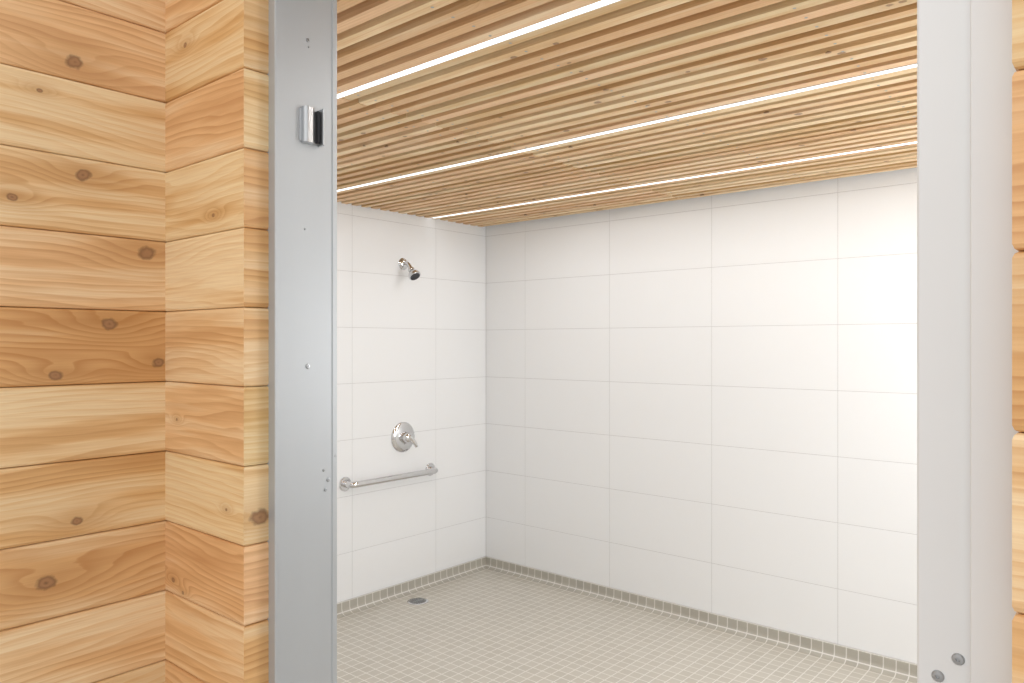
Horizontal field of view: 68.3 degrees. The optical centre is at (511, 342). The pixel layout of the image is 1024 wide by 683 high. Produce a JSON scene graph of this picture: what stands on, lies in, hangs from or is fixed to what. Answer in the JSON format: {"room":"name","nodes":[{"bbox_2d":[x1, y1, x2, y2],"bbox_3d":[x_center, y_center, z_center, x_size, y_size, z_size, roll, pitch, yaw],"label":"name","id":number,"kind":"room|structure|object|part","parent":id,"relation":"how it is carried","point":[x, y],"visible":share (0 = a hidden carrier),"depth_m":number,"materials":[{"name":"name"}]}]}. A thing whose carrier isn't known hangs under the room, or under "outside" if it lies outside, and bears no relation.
{"room":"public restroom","nodes":[
{"label":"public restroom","id":0,"kind":"room"},
{"bbox_2d":[0,0,268,682],"bbox_3d":[-1.472,0.049,0.392,0.313,2.743,2.815,0,0,41],"label":"cladding","id":1,"kind":"object","parent":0,"point":[134,134],"visible":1,"depth_m":1.39,"materials":[{"name":"brown wood"}]},
{"bbox_2d":[337,202,485,602],"bbox_3d":[-1.085,0.145,3.845,0.150,2.550,2.657,0,0,41],"label":"wall","id":2,"kind":"structure","parent":0,"point":[413,352],"depth_m":4.31,"materials":[{"name":"white tile"}]},
{"bbox_2d":[339,463,437,490],"bbox_3d":[-0.651,0.742,4.174,0.078,0.076,0.686,0,0,41],"label":"grab bar","id":3,"kind":"object","parent":2,"relation":"attached to","point":[345,483],"visible":1,"depth_m":4.08,"materials":[{"name":"silver metal"}]},
{"bbox_2d":[391,422,417,451],"bbox_3d":[-0.590,0.533,4.247,0.076,0.172,0.172,0,0,41],"label":"shower valve","id":4,"kind":"object","parent":2,"relation":"attached to","point":[402,436],"visible":1,"depth_m":4.24,"materials":[{"name":"silver metal"}]},
{"bbox_3d":[-0.560,0.551,4.247,0.068,0.078,0.034,0,0,-23],"label":"lever","id":5,"kind":"part","parent":4,"relation":"part of","materials":[{"name":"silver metal"}]},
{"bbox_2d":[398,258,420,279],"bbox_3d":[-0.570,-0.416,4.231,0.128,0.132,0.070,0,0,41],"label":"shower head","id":6,"kind":"object","parent":2,"relation":"attached to","point":[414,274],"visible":1,"depth_m":4.22},
{"bbox_3d":[-0.589,-0.437,4.247,0.072,0.051,0.023,0,0,41],"label":"arm","id":7,"kind":"part","parent":6,"relation":"part of","materials":[{"name":"silver metal"}]},
{"bbox_2d":[337,557,485,618],"bbox_3d":[-1.014,1.389,3.780,0.042,0.065,2.651,0,0,41],"label":"baseboard","id":8,"kind":"structure","parent":2,"relation":"attached to","point":[347,607],"depth_m":4.28,"materials":[{"name":"tile"}]},
{"bbox_2d":[337,569,913,682],"bbox_3d":[0.359,1.480,2.572,4.000,0.120,2.991,0,0,41],"label":"floor","id":9,"kind":"structure","parent":0,"point":[486,625],"depth_m":3.54,"materials":[{"name":"tile"}]},
{"bbox_2d":[407,597,427,604],"bbox_3d":[-0.517,1.418,4.145,0.116,0.005,0.116,0,0,41],"label":"floor drain","id":10,"kind":"object","parent":9,"relation":"on","point":[413,601],"visible":1,"depth_m":4.13,"materials":[{"name":"silver metal"}]},
{"bbox_2d":[486,167,916,663],"bbox_3d":[1.286,0.145,3.649,4.000,2.550,0.150,0,0,41],"label":"wall","id":11,"kind":"structure","parent":0,"point":[706,403],"depth_m":3.75,"materials":[{"name":"white tile"}]},
{"bbox_2d":[485,556,916,682],"bbox_3d":[1.223,1.389,3.576,3.700,0.065,0.042,0,0,41],"label":"baseboard","id":12,"kind":"structure","parent":11,"relation":"attached to","point":[881,664],"depth_m":3.73,"materials":[{"name":"tile"}]},
{"bbox_2d":[970,0,1018,682],"bbox_3d":[0.404,0.300,0.630,0.034,2.240,0.011,0,0,41],"label":"door frame","id":13,"kind":"structure","parent":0,"point":[992,432],"depth_m":0.63,"materials":[{"name":"grey metal"}]},
{"bbox_3d":[-0.377,0.145,1.371,4.450,2.550,0.171,0,0,41],"label":"wall","id":14,"kind":"structure","parent":0,"visible":0},
{"bbox_2d":[266,0,277,682],"bbox_3d":[-0.438,0.300,1.360,0.048,2.240,0.007,0,0,41],"label":"left jamb edge","id":15,"kind":"object","parent":14,"relation":"attached to","point":[272,74],"visible":0.58,"depth_m":1.35,"materials":[{"name":"metal"}]},
{"bbox_2d":[278,0,331,682],"bbox_3d":[-0.399,0.300,1.406,0.047,2.240,0.122,0,0,41],"label":"door frame","id":16,"kind":"structure","parent":14,"relation":"attached to","point":[304,73],"depth_m":1.39,"materials":[{"name":"metal"}]},
{"bbox_2d":[299,106,323,146],"bbox_3d":[-0.365,-0.401,1.394,0.022,0.068,0.052,0,0,41],"label":"strike plate","id":17,"kind":"object","parent":14,"relation":"attached to","point":[311,123],"visible":1,"depth_m":1.38,"materials":[{"name":"metal"}]},
{"bbox_3d":[-0.372,-0.401,1.400,0.003,0.060,0.052,0,0,41],"label":"plate","id":18,"kind":"part","parent":17,"relation":"part of","materials":[{"name":"metal"}]},
{"bbox_2d":[332,0,336,682],"bbox_3d":[-0.350,0.300,1.449,0.030,2.240,0.012,0,0,41],"label":"left jamb lip","id":19,"kind":"object","parent":14,"relation":"attached to","point":[334,2],"visible":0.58,"depth_m":1.44,"materials":[{"name":"grey metal"}]},
{"bbox_2d":[931,670,944,681],"bbox_3d":[0.374,0.292,0.662,0.010,0.010,0.006,0,0,41],"label":"bolt","id":20,"kind":"object","parent":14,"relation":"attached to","point":[937,675],"visible":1,"depth_m":0.66,"materials":[{"name":"silver metal"}]},
{"bbox_2d":[917,0,969,682],"bbox_3d":[0.442,0.300,0.691,0.098,2.240,0.134,0,0,41],"label":"door frame","id":21,"kind":"structure","parent":14,"relation":"attached to","point":[943,26],"depth_m":0.66,"materials":[{"name":"paint"}]},
{"bbox_2d":[951,653,964,664],"bbox_3d":[0.386,0.273,0.652,0.010,0.010,0.006,0,0,41],"label":"bolt","id":22,"kind":"object","parent":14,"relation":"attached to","point":[958,659],"visible":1,"depth_m":0.65,"materials":[{"name":"silver metal"}]},
{"bbox_2d":[1012,0,1023,682],"bbox_3d":[0.832,0.045,0.233,1.132,2.750,0.052,0,0,41],"label":"cladding","id":23,"kind":"object","parent":14,"relation":"attached to","point":[1017,5],"visible":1,"depth_m":0.58,"materials":[{"name":"brown wood"}]},
{"bbox_3d":[0.536,-1.022,2.433,4.450,0.415,2.972,0,0,41],"label":"ceiling","id":24,"kind":"structure","parent":0,"visible":0},
{"bbox_3d":[0.372,-0.792,2.588,3.540,0.047,2.631,0,0,41],"label":"batten","id":25,"kind":"object","parent":24,"relation":"attached to","visible":0},
{"bbox_2d":[337,0,916,226],"bbox_3d":[0.370,-0.749,2.585,3.692,0.037,2.564,0,0,41],"label":"ceiling","id":26,"kind":"structure","parent":25,"relation":"attached to","point":[671,58],"depth_m":2.29,"materials":[{"name":"brown wood"}]},
{"bbox_2d":[337,0,620,98],"bbox_3d":[-0.176,-0.747,1.942,3.670,0.031,0.028,0,0,41],"label":"recessed light","id":27,"kind":"object","parent":26,"relation":"in","point":[602,3],"visible":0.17,"depth_m":1.85,"materials":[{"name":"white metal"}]},
{"bbox_2d":[337,63,916,191],"bbox_3d":[0.374,-0.747,2.582,3.670,0.031,0.028,0,0,41],"label":"recessed light","id":28,"kind":"object","parent":26,"relation":"in","point":[914,65],"visible":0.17,"depth_m":2.46,"materials":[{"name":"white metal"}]},
{"bbox_2d":[432,141,916,217],"bbox_3d":[0.924,-0.747,3.221,3.670,0.031,0.028,0,0,41],"label":"recessed light","id":29,"kind":"object","parent":26,"relation":"in","point":[915,141],"visible":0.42,"depth_m":3.33,"materials":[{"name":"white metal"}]}
]}

